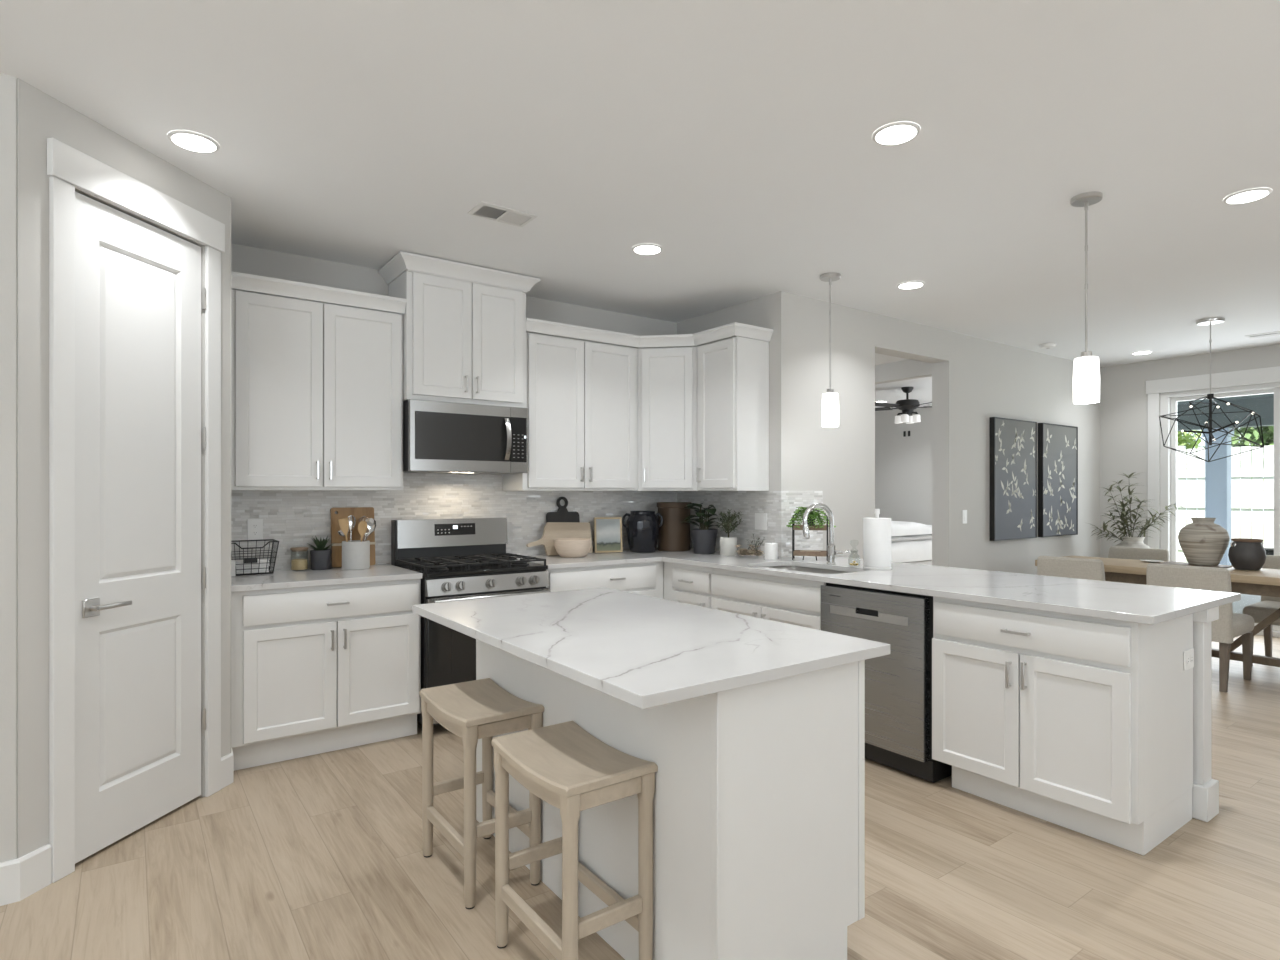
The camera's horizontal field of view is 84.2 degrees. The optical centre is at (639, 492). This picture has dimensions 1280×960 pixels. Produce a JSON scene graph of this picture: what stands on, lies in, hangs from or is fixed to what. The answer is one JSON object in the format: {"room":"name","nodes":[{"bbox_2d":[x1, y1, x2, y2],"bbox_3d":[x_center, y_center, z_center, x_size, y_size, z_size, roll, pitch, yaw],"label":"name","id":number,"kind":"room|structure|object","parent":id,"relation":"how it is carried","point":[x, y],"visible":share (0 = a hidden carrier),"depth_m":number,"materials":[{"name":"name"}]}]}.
{"room":"kitchen","nodes":[
{"label":"kitchen","id":0,"kind":"room"},
{"bbox_2d":[0,73,16,861],"bbox_3d":[-3.356,-0.012,1.517,3.060,2.745,0.117,0,0,-36],"label":"wall","id":1,"kind":"structure","parent":0,"point":[8,84],"depth_m":2.35,"materials":[{"name":"paint"}]},
{"bbox_2d":[0,844,51,905],"bbox_3d":[-3.303,1.292,1.518,3.146,0.138,0.085,0,0,-36],"label":"baseboard","id":2,"kind":"structure","parent":1,"relation":"attached to","point":[20,878],"depth_m":2.38,"materials":[{"name":"paint"}]},
{"bbox_2d":[17,78,229,858],"bbox_3d":[-2.054,-0.012,2.854,0.110,2.745,0.968,0,0,9],"label":"wall","id":3,"kind":"structure","parent":0,"point":[40,116],"depth_m":2.44,"materials":[{"name":"paint"}]},
{"bbox_2d":[47,137,224,882],"bbox_3d":[-1.984,0.065,2.858,0.028,2.592,0.811,0,0,9],"label":"door frame","id":4,"kind":"structure","parent":3,"relation":"attached to","point":[69,168],"depth_m":2.53,"materials":[{"name":"paint"}]},
{"bbox_2d":[75,192,205,863],"bbox_3d":[-1.993,0.128,2.864,0.085,2.438,0.613,0,0,9],"label":"door","id":5,"kind":"structure","parent":3,"relation":"in","point":[138,283],"depth_m":2.83,"materials":[{"name":"paint"}]},
{"bbox_2d":[230,197,230,752],"bbox_3d":[-2.171,-0.012,3.579,0.115,2.745,0.700,0,0,-36],"label":"wall","id":6,"kind":"structure","parent":0,"point":[230,197],"depth_m":3.33,"materials":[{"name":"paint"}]},
{"bbox_2d":[221,748,233,788],"bbox_3d":[-1.934,1.292,3.335,0.046,0.138,0.176,0,0,-15],"label":"baseboard","id":7,"kind":"structure","parent":6,"relation":"attached to","point":[227,761],"depth_m":3.29,"materials":[{"name":"paint"}]},
{"bbox_2d":[231,243,676,598],"bbox_3d":[-1.030,-0.012,4.907,3.520,2.745,0.120,0,0,-36],"label":"wall","id":8,"kind":"structure","parent":0,"point":[244,259],"depth_m":4.36,"materials":[{"name":"paint"}]},
{"bbox_2d":[231,271,406,490],"bbox_3d":[-1.845,-0.570,4.019,0.924,1.118,0.365,0,0,-36],"label":"upper cabinet","id":9,"kind":"object","parent":8,"relation":"attached to","point":[317,370],"visible":0.89,"depth_m":3.88,"materials":[{"name":"paint"}]},
{"bbox_2d":[231,473,676,569],"bbox_3d":[-1.014,0.162,4.840,3.236,0.570,0.008,0,0,-36],"label":"backsplash","id":10,"kind":"structure","parent":8,"relation":"attached to","point":[291,518],"depth_m":4.54,"materials":[{"name":"tile"}]},
{"bbox_2d":[247,518,262,539],"bbox_3d":[-2.170,0.209,3.995,0.078,0.122,0.007,0,0,-36],"label":"wall outlet","id":11,"kind":"object","parent":10,"relation":"attached to","point":[254,526],"visible":1,"depth_m":3.99,"materials":[{"name":"white plastic"}]},
{"bbox_2d":[378,251,540,407],"bbox_3d":[-1.134,-0.961,4.485,0.896,0.832,0.442,0,0,-36],"label":"upper cabinet","id":12,"kind":"object","parent":8,"relation":"attached to","point":[464,325],"visible":0.97,"depth_m":4.33,"materials":[{"name":"paint"}]},
{"bbox_2d":[403,399,527,473],"bbox_3d":[-1.128,-0.333,4.471,0.760,0.417,0.450,0,0,-36],"label":"microwave","id":13,"kind":"object","parent":12,"relation":"attached to","point":[439,436],"visible":0.99,"depth_m":4.30,"materials":[{"name":"silver metal"}]},
{"bbox_2d":[503,332,637,490],"bbox_3d":[-0.466,-0.533,5.019,0.932,1.043,0.358,0,0,-36],"label":"upper cabinet","id":14,"kind":"object","parent":8,"relation":"attached to","point":[582,396],"visible":0.96,"depth_m":4.87,"materials":[{"name":"paint"}]},
{"bbox_2d":[638,347,696,490],"bbox_3d":[0.232,-0.533,5.368,0.609,1.043,0.607,0,0,-36],"label":"upper cabinet","id":15,"kind":"object","parent":8,"relation":"attached to","point":[667,377],"visible":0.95,"depth_m":5.14,"materials":[{"name":"paint"}]},
{"bbox_2d":[526,318,772,347],"bbox_3d":[0.073,-1.094,4.920,1.705,0.078,0.509,0,0,-5],"label":"crown molding","id":16,"kind":"structure","parent":15,"relation":"attached to","point":[532,325],"depth_m":4.91,"materials":[{"name":"paint"}]},
{"bbox_2d":[0,0,1279,411],"bbox_3d":[1.470,-1.444,4.049,14.050,0.120,13.000,0,0,-36],"label":"ceiling","id":17,"kind":"structure","parent":0,"point":[733,138],"depth_m":2.79,"materials":[{"name":"paint"}]},
{"bbox_2d":[167,130,219,152],"bbox_3d":[-1.758,-1.380,2.795,0.176,0.008,0.176,0,0,-36],"label":"recessed light","id":18,"kind":"object","parent":17,"relation":"in","point":[189,140],"visible":1,"depth_m":2.78,"materials":[{"name":"paint"}]},
{"bbox_2d":[467,201,537,226],"bbox_3d":[-0.684,-1.380,3.529,0.300,0.008,0.180,0,0,-36],"label":"ceiling vent","id":19,"kind":"object","parent":17,"relation":"in","point":[485,210],"visible":1,"depth_m":3.52,"materials":[{"name":"metal"}]},
{"bbox_2d":[632,243,662,254],"bbox_3d":[0.042,-1.380,4.027,0.176,0.008,0.176,0,0,-36],"label":"recessed light","id":20,"kind":"object","parent":17,"relation":"in","point":[647,248],"visible":1,"depth_m":4.01,"materials":[{"name":"paint"}]},
{"bbox_2d":[820,272,840,426],"bbox_3d":[1.215,-0.902,4.523,0.128,0.964,0.128,0,0,-36],"label":"pendant light","id":21,"kind":"object","parent":17,"relation":"hanging from","point":[830,400],"visible":1,"depth_m":4.48,"materials":[{"name":"glass"}]},
{"bbox_2d":[872,121,920,144],"bbox_3d":[0.987,-1.380,2.732,0.176,0.008,0.176,0,0,-36],"label":"recessed light","id":22,"kind":"object","parent":17,"relation":"in","point":[895,133],"visible":1,"depth_m":2.72,"materials":[{"name":"paint"}]},
{"bbox_2d":[875,387,931,423],"bbox_3d":[3.490,-1.151,9.332,1.294,0.466,1.326,0,0,-36],"label":"ceiling fan","id":23,"kind":"object","parent":17,"relation":"hanging from","point":[907,406],"visible":0.95,"depth_m":9.26,"materials":[{"name":"black"}]},
{"bbox_2d":[897,281,924,288],"bbox_3d":[1.804,-1.380,4.723,0.176,0.008,0.176,0,0,-36],"label":"recessed light","id":24,"kind":"object","parent":17,"relation":"in","point":[909,284],"visible":1,"depth_m":4.70,"materials":[{"name":"paint"}]},
{"bbox_2d":[1070,191,1102,403],"bbox_3d":[2.092,-0.902,3.322,0.128,0.964,0.128,0,0,-36],"label":"pendant light","id":25,"kind":"object","parent":17,"relation":"hanging from","point":[1086,368],"visible":1,"depth_m":3.29,"materials":[{"name":"glass"}]},
{"bbox_2d":[1159,317,1263,461],"bbox_3d":[4.575,-0.813,5.696,0.584,1.142,0.668,0,0,-36],"label":"chandelier","id":26,"kind":"object","parent":17,"relation":"hanging from","point":[1215,320],"visible":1,"depth_m":5.67,"materials":[{"name":"black metal"}]},
{"bbox_2d":[1223,187,1272,203],"bbox_3d":[2.831,-1.380,3.304,0.176,0.008,0.176,0,0,-36],"label":"recessed light","id":27,"kind":"object","parent":17,"relation":"in","point":[1248,195],"visible":1,"depth_m":3.29,"materials":[{"name":"paint"}]},
{"bbox_2d":[0,635,1279,959],"bbox_3d":[1.478,1.411,4.054,13.870,0.100,12.800,0,0,-36],"label":"floor","id":28,"kind":"structure","parent":0,"point":[320,856],"depth_m":2.48,"materials":[{"name":"brown wood"}]},
{"bbox_2d":[231,579,420,770],"bbox_3d":[-1.758,0.918,3.898,0.925,0.882,0.662,0,0,-36],"label":"base cabinet","id":29,"kind":"object","parent":28,"relation":"on","point":[315,669],"visible":0.83,"depth_m":3.63,"materials":[{"name":"paint"}]},
{"bbox_2d":[231,564,421,591],"bbox_3d":[-1.764,0.462,3.907,0.925,0.030,0.642,0,0,-36],"label":"countertop","id":30,"kind":"structure","parent":29,"relation":"on","point":[280,579],"depth_m":3.76,"materials":[{"name":"stone"}]},
{"bbox_2d":[231,539,278,575],"bbox_3d":[-2.141,0.356,3.892,0.263,0.179,0.180,0,0,-36],"label":"wire basket","id":31,"kind":"object","parent":30,"relation":"on","point":[251,560],"visible":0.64,"depth_m":3.88,"materials":[{"name":"black metal"}]},
{"bbox_2d":[236,566,268,573],"bbox_3d":[-2.146,0.422,3.886,0.185,0.033,0.112,0,0,-36],"label":"napkin stack","id":32,"kind":"object","parent":31,"relation":"in","point":[248,569],"visible":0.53,"depth_m":3.85,"materials":[{"name":"fabric"}]},
{"bbox_2d":[236,558,269,567],"bbox_3d":[-2.143,0.388,3.889,0.185,0.033,0.112,0,0,-36],"label":"napkin stack","id":33,"kind":"object","parent":32,"relation":"on","point":[263,561],"visible":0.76,"depth_m":3.86,"materials":[{"name":"fabric"}]},
{"bbox_2d":[290,547,307,569],"bbox_3d":[-1.952,0.381,4.063,0.094,0.131,0.094,0,0,-36],"label":"glass canister","id":34,"kind":"object","parent":30,"relation":"on","point":[296,564],"visible":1,"depth_m":4.03,"materials":[{"name":"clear glass"}]},
{"bbox_2d":[307,536,333,569],"bbox_3d":[-1.846,0.348,4.112,0.171,0.196,0.174,0,0,-36],"label":"potted succulent","id":35,"kind":"object","parent":30,"relation":"on","point":[320,557],"visible":1,"depth_m":4.08,"materials":[{"name":"ceramic"}]},
{"bbox_2d":[310,549,331,569],"bbox_3d":[-1.853,0.390,4.116,0.116,0.112,0.116,0,0,-36],"label":"pot","id":36,"kind":"object","parent":30,"relation":"on","point":[320,559],"depth_m":4.07,"materials":[{"name":"grey ceramic"}]},
{"bbox_2d":[330,507,374,566],"bbox_3d":[-1.730,0.268,4.274,0.252,0.354,0.052,0,0,-36],"label":"cutting board","id":37,"kind":"object","parent":30,"relation":"on","point":[357,512],"visible":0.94,"depth_m":4.25,"materials":[{"name":"brown wood"}]},
{"bbox_2d":[342,540,369,569],"bbox_3d":[-1.663,0.366,4.149,0.153,0.161,0.153,0,0,-36],"label":"utensil crock","id":38,"kind":"object","parent":30,"relation":"on","point":[355,554],"visible":0.95,"depth_m":4.08,"materials":[{"name":"ceramic"}]},
{"bbox_2d":[391,518,550,733],"bbox_3d":[-1.038,0.766,4.357,0.757,1.187,0.724,0,0,-36],"label":"gas range","id":39,"kind":"object","parent":28,"relation":"on","point":[458,559],"visible":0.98,"depth_m":4.19,"materials":[{"name":"silver metal"}]},
{"bbox_2d":[395,560,547,577],"bbox_3d":[-1.040,0.460,4.360,0.755,0.024,0.587,0,0,-36],"label":"cooktop","id":40,"kind":"object","parent":39,"relation":"in","point":[520,568],"depth_m":4.17,"materials":[{"name":"black"}]},
{"bbox_2d":[420,678,543,908],"bbox_3d":[-0.580,1.049,2.560,0.285,0.622,0.452,0,0,-36],"label":"counter stool","id":41,"kind":"object","parent":28,"relation":"on","point":[474,710],"visible":0.95,"depth_m":2.46,"materials":[{"name":"brown wood"}]},
{"bbox_2d":[491,721,657,959],"bbox_3d":[-0.199,1.049,2.033,0.285,0.622,0.452,0,0,-36],"label":"counter stool","id":42,"kind":"object","parent":28,"relation":"on","point":[565,766],"visible":1,"depth_m":1.93,"materials":[{"name":"brown wood"}]},
{"bbox_2d":[546,561,662,598],"bbox_3d":[-0.374,0.918,4.898,0.925,0.882,0.662,0,0,-36],"label":"base cabinet","id":43,"kind":"object","parent":28,"relation":"on","point":[646,578],"visible":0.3,"depth_m":4.68,"materials":[{"name":"paint"}]},
{"bbox_2d":[513,548,1240,624],"bbox_3d":[0.857,0.462,4.015,1.889,0.030,3.535,0,0,-36],"label":"countertop","id":44,"kind":"structure","parent":43,"relation":"on","point":[1129,602],"depth_m":3.44,"materials":[{"name":"stone"}]},
{"bbox_2d":[526,522,592,555],"bbox_3d":[-0.571,0.327,5.036,0.522,0.234,0.050,0,0,-36],"label":"cutting board","id":45,"kind":"object","parent":44,"relation":"on","point":[552,530],"visible":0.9,"depth_m":5.03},
{"bbox_2d":[546,497,579,522],"bbox_3d":[-0.554,0.237,5.116,0.268,0.414,0.052,0,0,-36],"label":"paddle board","id":46,"kind":"object","parent":44,"relation":"on","point":[562,515],"visible":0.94,"depth_m":5.11,"materials":[{"name":"black wood"}]},
{"bbox_2d":[554,538,591,557],"bbox_3d":[-0.465,0.385,4.919,0.262,0.122,0.262,0,0,-36],"label":"wooden bowl","id":47,"kind":"object","parent":44,"relation":"on","point":[565,547],"visible":1,"depth_m":4.82,"materials":[{"name":"beige wood"}]},
{"bbox_2d":[594,517,622,552],"bbox_3d":[-0.236,0.315,5.251,0.208,0.261,0.053,0,0,-16],"label":"framed painting","id":48,"kind":"object","parent":44,"relation":"on","point":[607,530],"visible":1,"depth_m":5.25,"materials":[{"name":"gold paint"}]},
{"bbox_2d":[622,511,662,552],"bbox_3d":[0.020,0.293,5.311,0.254,0.307,0.252,0,0,-36],"label":"jar","id":49,"kind":"object","parent":44,"relation":"on","point":[642,527],"visible":1,"depth_m":5.22,"materials":[{"name":"black ceramic"}]},
{"bbox_2d":[657,502,690,551],"bbox_3d":[0.263,0.261,5.465,0.270,0.370,0.270,0,0,-36],"label":"ceramic canister","id":50,"kind":"object","parent":44,"relation":"on","point":[674,534],"visible":0.9,"depth_m":5.35,"materials":[{"name":"ceramic"}]},
{"bbox_2d":[684,503,718,553],"bbox_3d":[0.432,0.262,5.188,0.279,0.368,0.309,0,0,24],"label":"potted plant","id":51,"kind":"object","parent":44,"relation":"on","point":[703,538],"visible":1,"depth_m":5.14,"materials":[{"name":"green plant"}]},
{"bbox_2d":[712,509,741,555],"bbox_3d":[0.633,0.281,5.034,0.247,0.331,0.208,0,0,-36],"label":"potted plant","id":52,"kind":"object","parent":44,"relation":"on","point":[727,548],"visible":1,"depth_m":5.01,"materials":[{"name":"green plant"}]},
{"bbox_2d":[734,533,764,555],"bbox_3d":[0.757,0.354,4.842,0.155,0.161,0.243,0,0,-36],"label":"dried flowers","id":53,"kind":"object","parent":44,"relation":"on","point":[742,552],"visible":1,"depth_m":4.82,"materials":[{"name":"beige plant"}]},
{"bbox_2d":[765,543,777,559],"bbox_3d":[0.874,0.390,4.722,0.085,0.113,0.085,0,0,-36],"label":"pillar candle","id":54,"kind":"object","parent":44,"relation":"on","point":[771,549],"visible":1,"depth_m":4.69,"materials":[{"name":"grey wax"}]},
{"bbox_2d":[768,566,848,573],"bbox_3d":[0.994,0.559,4.247,0.460,0.163,0.712,0,0,-36],"label":"sink","id":55,"kind":"object","parent":44,"relation":"in","point":[794,568],"visible":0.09,"depth_m":4.50,"materials":[{"name":"metal"}]},
{"bbox_2d":[792,509,827,560],"bbox_3d":[1.129,0.277,4.700,0.228,0.338,0.118,0,0,16],"label":"shelf","id":56,"kind":"object","parent":44,"relation":"on","point":[794,552],"visible":0.88,"depth_m":4.66,"materials":[{"name":"black metal"}]},
{"bbox_2d":[793,525,826,529],"bbox_3d":[1.129,0.233,4.700,0.212,0.030,0.110,0,0,16],"label":"tray","id":57,"kind":"object","parent":56,"relation":"on","point":[801,526],"depth_m":4.65,"materials":[{"name":"brown wood"}]},
{"bbox_2d":[793,550,826,556],"bbox_3d":[1.129,0.403,4.700,0.212,0.030,0.110,0,0,16],"label":"tray","id":58,"kind":"object","parent":56,"relation":"on","point":[795,552],"depth_m":4.66,"materials":[{"name":"brown wood"}]},
{"bbox_2d":[786,507,835,527],"bbox_3d":[1.129,0.168,4.713,0.329,0.144,0.309,0,0,-36],"label":"potted fern","id":59,"kind":"object","parent":56,"relation":"on","point":[812,517],"visible":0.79,"depth_m":4.66,"materials":[{"name":"green plant"}]},
{"bbox_2d":[803,503,849,563],"bbox_3d":[1.147,0.255,4.395,0.317,0.382,0.076,0,0,-13],"label":"kitchen faucet","id":60,"kind":"object","parent":44,"relation":"on","point":[831,552],"visible":1,"depth_m":4.39,"materials":[{"name":"silver metal"}]},
{"bbox_2d":[863,509,891,569],"bbox_3d":[1.387,0.271,4.147,0.160,0.350,0.160,0,0,-36],"label":"paper towel holder","id":61,"kind":"object","parent":44,"relation":"on","point":[876,511],"visible":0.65,"depth_m":4.10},
{"bbox_2d":[863,518,890,567],"bbox_3d":[1.387,0.291,4.147,0.157,0.281,0.157,0,0,-36],"label":"paper towel roll","id":62,"kind":"object","parent":61,"relation":"on","point":[876,531],"visible":0.99,"depth_m":4.08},
{"bbox_2d":[476,639,864,959],"bbox_3d":[0.011,0.919,2.527,0.634,0.882,1.489,0,0,-36],"label":"kitchen island","id":63,"kind":"object","parent":28,"relation":"on","point":[759,798],"visible":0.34,"depth_m":1.92,"materials":[{"name":"paint"}]},
{"bbox_2d":[413,587,889,708],"bbox_3d":[-0.083,0.462,2.450,0.904,0.030,1.551,0,0,-36],"label":"island countertop","id":64,"kind":"structure","parent":63,"relation":"on","point":[638,650],"depth_m":2.12,"materials":[{"name":"stone"}]},
{"bbox_2d":[664,562,712,608],"bbox_3d":[0.539,0.918,4.899,0.662,0.882,0.505,0,0,-36],"label":"base cabinet","id":65,"kind":"object","parent":28,"relation":"on","point":[683,583],"visible":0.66,"depth_m":4.70,"materials":[{"name":"paint"}]},
{"bbox_2d":[712,568,825,629],"bbox_3d":[0.951,0.918,4.329,0.662,0.882,0.898,0,0,-36],"label":"base cabinet","id":66,"kind":"object","parent":28,"relation":"on","point":[792,601],"visible":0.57,"depth_m":4.10,"materials":[{"name":"paint"}]},
{"bbox_2d":[821,583,951,782],"bbox_3d":[1.395,0.916,3.704,0.617,0.870,0.629,0,0,-36],"label":"dishwasher","id":67,"kind":"object","parent":28,"relation":"on","point":[898,684],"visible":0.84,"depth_m":3.42,"materials":[{"name":"silver"}]},
{"bbox_2d":[891,521,931,564],"bbox_3d":[3.342,0.881,11.110,2.150,0.919,2.030,0,0,-36],"label":"bed","id":68,"kind":"object","parent":28,"relation":"on","point":[911,542],"visible":0.2,"depth_m":10.38,"materials":[{"name":"fabric"}]},
{"bbox_2d":[891,539,931,562],"bbox_3d":[3.257,0.846,11.048,1.900,0.329,2.000,0,0,-36],"label":"duvet","id":69,"kind":"object","parent":68,"relation":"on","point":[902,550],"depth_m":10.35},
{"bbox_2d":[891,534,931,541],"bbox_3d":[3.257,0.656,11.048,1.900,0.080,2.030,0,0,-36],"label":"blanket","id":70,"kind":"object","parent":68,"relation":"on","point":[894,537],"depth_m":10.37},
{"bbox_2d":[932,596,1192,854],"bbox_3d":[1.812,0.918,3.106,0.627,0.882,0.824,0,0,-36],"label":"base cabinet","id":71,"kind":"object","parent":28,"relation":"on","point":[1078,723],"visible":0.94,"depth_m":2.85,"materials":[{"name":"paint"}]},
{"bbox_2d":[1184,648,1193,670],"bbox_3d":[2.258,0.687,2.914,0.105,0.080,0.007,0,0,-36],"label":"wall outlet","id":72,"kind":"object","parent":71,"relation":"attached to","point":[1188,654],"visible":1,"depth_m":2.91,"materials":[{"name":"white plastic"}]},
{"bbox_2d":[1037,556,1104,580],"bbox_3d":[3.630,0.939,5.786,0.605,0.841,0.490,0,0,-36],"label":"dining chair","id":73,"kind":"object","parent":28,"relation":"on","point":[1078,568],"visible":0.21,"depth_m":5.59,"materials":[{"name":"fabric"}]},
{"bbox_2d":[1088,472,1186,557],"bbox_3d":[4.998,0.578,7.162,0.982,1.563,0.457,0,0,-4],"label":"potted plant","id":74,"kind":"object","parent":28,"relation":"on","point":[1132,541],"visible":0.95,"depth_m":7.13,"materials":[{"name":"green plant"}]},
{"bbox_2d":[1108,546,1168,561],"bbox_3d":[4.429,0.939,6.455,0.605,0.841,0.490,0,0,-36],"label":"dining chair","id":75,"kind":"object","parent":28,"relation":"on","point":[1114,552],"visible":0.16,"depth_m":6.58,"materials":[{"name":"fabric"}]},
{"bbox_2d":[1035,556,1279,666],"bbox_3d":[4.490,0.978,5.513,0.720,0.764,2.400,0,0,-36],"label":"dining table","id":76,"kind":"object","parent":28,"relation":"on","point":[1264,581],"visible":0.27,"depth_m":5.30,"materials":[{"name":"brown wood"}]},
{"bbox_2d":[1157,561,1232,567],"bbox_3d":[4.504,0.590,5.758,0.290,0.010,0.420,0,0,-36],"label":"serving tray","id":77,"kind":"object","parent":76,"relation":"on","point":[1169,562],"visible":0.58,"depth_m":5.75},
{"bbox_2d":[1178,518,1229,565],"bbox_3d":[4.548,0.395,5.722,0.328,0.378,0.328,0,0,-36],"label":"ribbed vase","id":78,"kind":"object","parent":77,"relation":"on","point":[1203,542],"visible":1,"depth_m":5.62,"materials":[{"name":"ceramic"}]},
{"bbox_2d":[1228,538,1265,569],"bbox_3d":[4.683,0.477,5.467,0.226,0.236,0.226,0,0,-36],"label":"pot","id":79,"kind":"object","parent":76,"relation":"on","point":[1244,553],"visible":1,"depth_m":5.40,"materials":[{"name":"ceramic"}]},
{"bbox_2d":[1147,563,1253,691],"bbox_3d":[4.080,0.939,5.162,0.605,0.841,0.490,0,0,-36],"label":"dining chair","id":80,"kind":"object","parent":28,"relation":"on","point":[1229,625],"visible":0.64,"depth_m":4.92,"materials":[{"name":"fabric"}]},
{"bbox_2d":[1192,606,1218,821],"bbox_3d":[2.353,0.918,3.014,0.140,0.882,0.140,0,0,-36],"label":"support post","id":81,"kind":"object","parent":28,"relation":"on","point":[1205,789],"visible":0.46,"depth_m":2.96,"materials":[{"name":"paint"}]},
{"bbox_2d":[1242,555,1279,665],"bbox_3d":[5.096,0.939,5.531,0.605,0.841,0.490,0,0,-36],"label":"dining chair","id":82,"kind":"object","parent":28,"relation":"on","point":[1268,605],"visible":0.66,"depth_m":5.70,"materials":[{"name":"fabric"}]},
{"bbox_2d":[677,291,796,490],"bbox_3d":[0.701,-0.012,5.379,0.160,2.745,1.142,0,0,-36],"label":"wall","id":83,"kind":"structure","parent":0,"point":[777,311],"depth_m":4.93,"materials":[{"name":"paint"}]},
{"bbox_2d":[677,491,779,556],"bbox_3d":[0.633,0.218,5.330,0.008,0.457,1.141,0,0,-36],"label":"backsplash","id":84,"kind":"structure","parent":83,"relation":"attached to","point":[749,503],"depth_m":5.16,"materials":[{"name":"tile"}]},
{"bbox_2d":[755,513,766,529],"bbox_3d":[0.853,0.206,5.009,0.008,0.118,0.118,0,0,-36],"label":"light switch","id":85,"kind":"object","parent":84,"relation":"attached to","point":[760,518],"visible":1,"depth_m":5.00,"materials":[{"name":"white plastic"}]},
{"bbox_2d":[696,336,768,490],"bbox_3d":[0.636,-0.533,5.026,0.358,1.043,0.417,0,0,-36],"label":"upper cabinet","id":86,"kind":"object","parent":83,"relation":"attached to","point":[732,373],"visible":1,"depth_m":4.89,"materials":[{"name":"paint"}]},
{"bbox_2d":[875,407,931,524],"bbox_3d":[4.882,-0.012,11.086,0.120,2.745,5.180,0,0,-36],"label":"wall","id":87,"kind":"structure","parent":0,"point":[903,465],"depth_m":11.71,"materials":[{"name":"paint"}]},
{"bbox_2d":[875,359,931,384],"bbox_3d":[1.800,-0.012,8.862,0.120,2.745,5.180,0,0,-36],"label":"wall","id":88,"kind":"structure","parent":0,"point":[908,369],"depth_m":7.45,"materials":[{"name":"paint"}]},
{"bbox_2d":[797,295,1099,574],"bbox_3d":[3.051,-0.012,6.470,4.928,2.745,0.160,0,0,-36],"label":"wall","id":89,"kind":"structure","parent":0,"point":[975,380],"depth_m":6.14,"materials":[{"name":"paint"}]},
{"bbox_2d":[780,491,822,556],"bbox_3d":[1.142,0.218,4.988,0.432,0.457,0.008,0,0,-36],"label":"backsplash","id":90,"kind":"structure","parent":89,"relation":"attached to","point":[789,500],"depth_m":4.95,"materials":[{"name":"tile"}]},
{"bbox_2d":[990,417,1036,540],"bbox_3d":[3.533,-0.121,6.688,0.808,1.128,0.048,0,0,-36],"label":"framed art","id":91,"kind":"object","parent":89,"relation":"attached to","point":[1013,442],"visible":1,"depth_m":6.63,"materials":[{"name":"black"}]},
{"bbox_2d":[1038,423,1077,536],"bbox_3d":[4.256,-0.121,7.210,0.766,1.128,0.048,0,0,-36],"label":"framed art","id":92,"kind":"object","parent":89,"relation":"attached to","point":[1057,444],"visible":1,"depth_m":7.15,"materials":[{"name":"black"}]},
{"bbox_2d":[1100,344,1279,557],"bbox_3d":[7.263,-0.012,4.974,0.152,2.745,7.520,0,0,-36],"label":"wall","id":93,"kind":"structure","parent":0,"point":[1123,396],"depth_m":7.59,"materials":[{"name":"paint"}]},
{"bbox_2d":[1146,366,1279,548],"bbox_3d":[5.962,0.093,6.622,0.030,2.535,2.115,0,0,-36],"label":"door frame","id":94,"kind":"structure","parent":93,"relation":"attached to","point":[1154,388],"depth_m":7.38,"materials":[{"name":"paint"}]},
{"bbox_2d":[1160,382,1279,637],"bbox_3d":[6.025,0.156,6.683,0.120,2.410,1.860,0,0,-36],"label":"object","id":95,"kind":"structure","parent":93,"relation":"in","point":[1168,400],"depth_m":7.35,"materials":[{"name":"paint"}]},
{"bbox_2d":[1177,393,1273,404],"bbox_3d":[7.146,-1.265,8.269,3.505,0.068,10.000,0,0,-36],"label":"ceiling","id":96,"kind":"structure","parent":0,"point":[1270,394],"depth_m":9.36,"materials":[{"name":"paint"}]},
{"bbox_2d":[1177,397,1273,430],"bbox_3d":[8.381,-1.059,9.160,0.200,0.360,10.000,0,0,-36],"label":"beam","id":97,"kind":"structure","parent":96,"relation":"attached to","point":[1264,407],"depth_m":9.55,"materials":[{"name":"paint"}]},
{"label":"outside","id":98,"kind":"structure","parent":0,"visible":0},
{"bbox_2d":[1186,520,1263,561],"bbox_3d":[20.129,1.531,20.107,31.095,0.260,50.000,0,0,-36],"label":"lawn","id":99,"kind":"structure","parent":98,"point":[1186,520],"depth_m":26.04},
{"bbox_2d":[1177,430,1204,470],"bbox_3d":[11.057,-0.405,15.416,2.488,3.622,2.525,0,0,-36],"label":"tree","id":100,"kind":"object","parent":99,"relation":"on","point":[1181,441],"visible":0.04,"depth_m":14.52,"materials":[{"name":"green plant"}]},
{"bbox_2d":[1177,445,1273,561],"bbox_3d":[10.101,0.286,12.095,0.175,2.230,8.455,0,0,-36],"label":"fence","id":101,"kind":"object","parent":99,"relation":"on","point":[1251,473],"visible":0.08,"depth_m":11.96,"materials":[{"name":"plastic"}]},
{"bbox_2d":[1231,426,1273,469],"bbox_3d":[11.876,-0.246,13.070,2.108,3.304,2.021,0,0,-36],"label":"tree","id":102,"kind":"object","parent":99,"relation":"on","point":[1253,435],"visible":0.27,"depth_m":12.97,"materials":[{"name":"green plant"}]},
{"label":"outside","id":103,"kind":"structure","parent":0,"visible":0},
{"bbox_2d":[1232,594,1260,613],"bbox_3d":[8.373,1.426,6.697,3.655,0.110,6.015,0,0,-36],"label":"patio slab","id":104,"kind":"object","parent":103,"point":[1246,599],"depth_m":8.82,"materials":[{"name":"concrete"}]},
{"bbox_2d":[1202,427,1233,564],"bbox_3d":[7.942,0.246,9.735,0.240,2.248,0.290,0,0,-36],"label":"porch post","id":105,"kind":"object","parent":104,"relation":"on","point":[1217,472],"visible":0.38,"depth_m":9.66,"materials":[{"name":"paint"}]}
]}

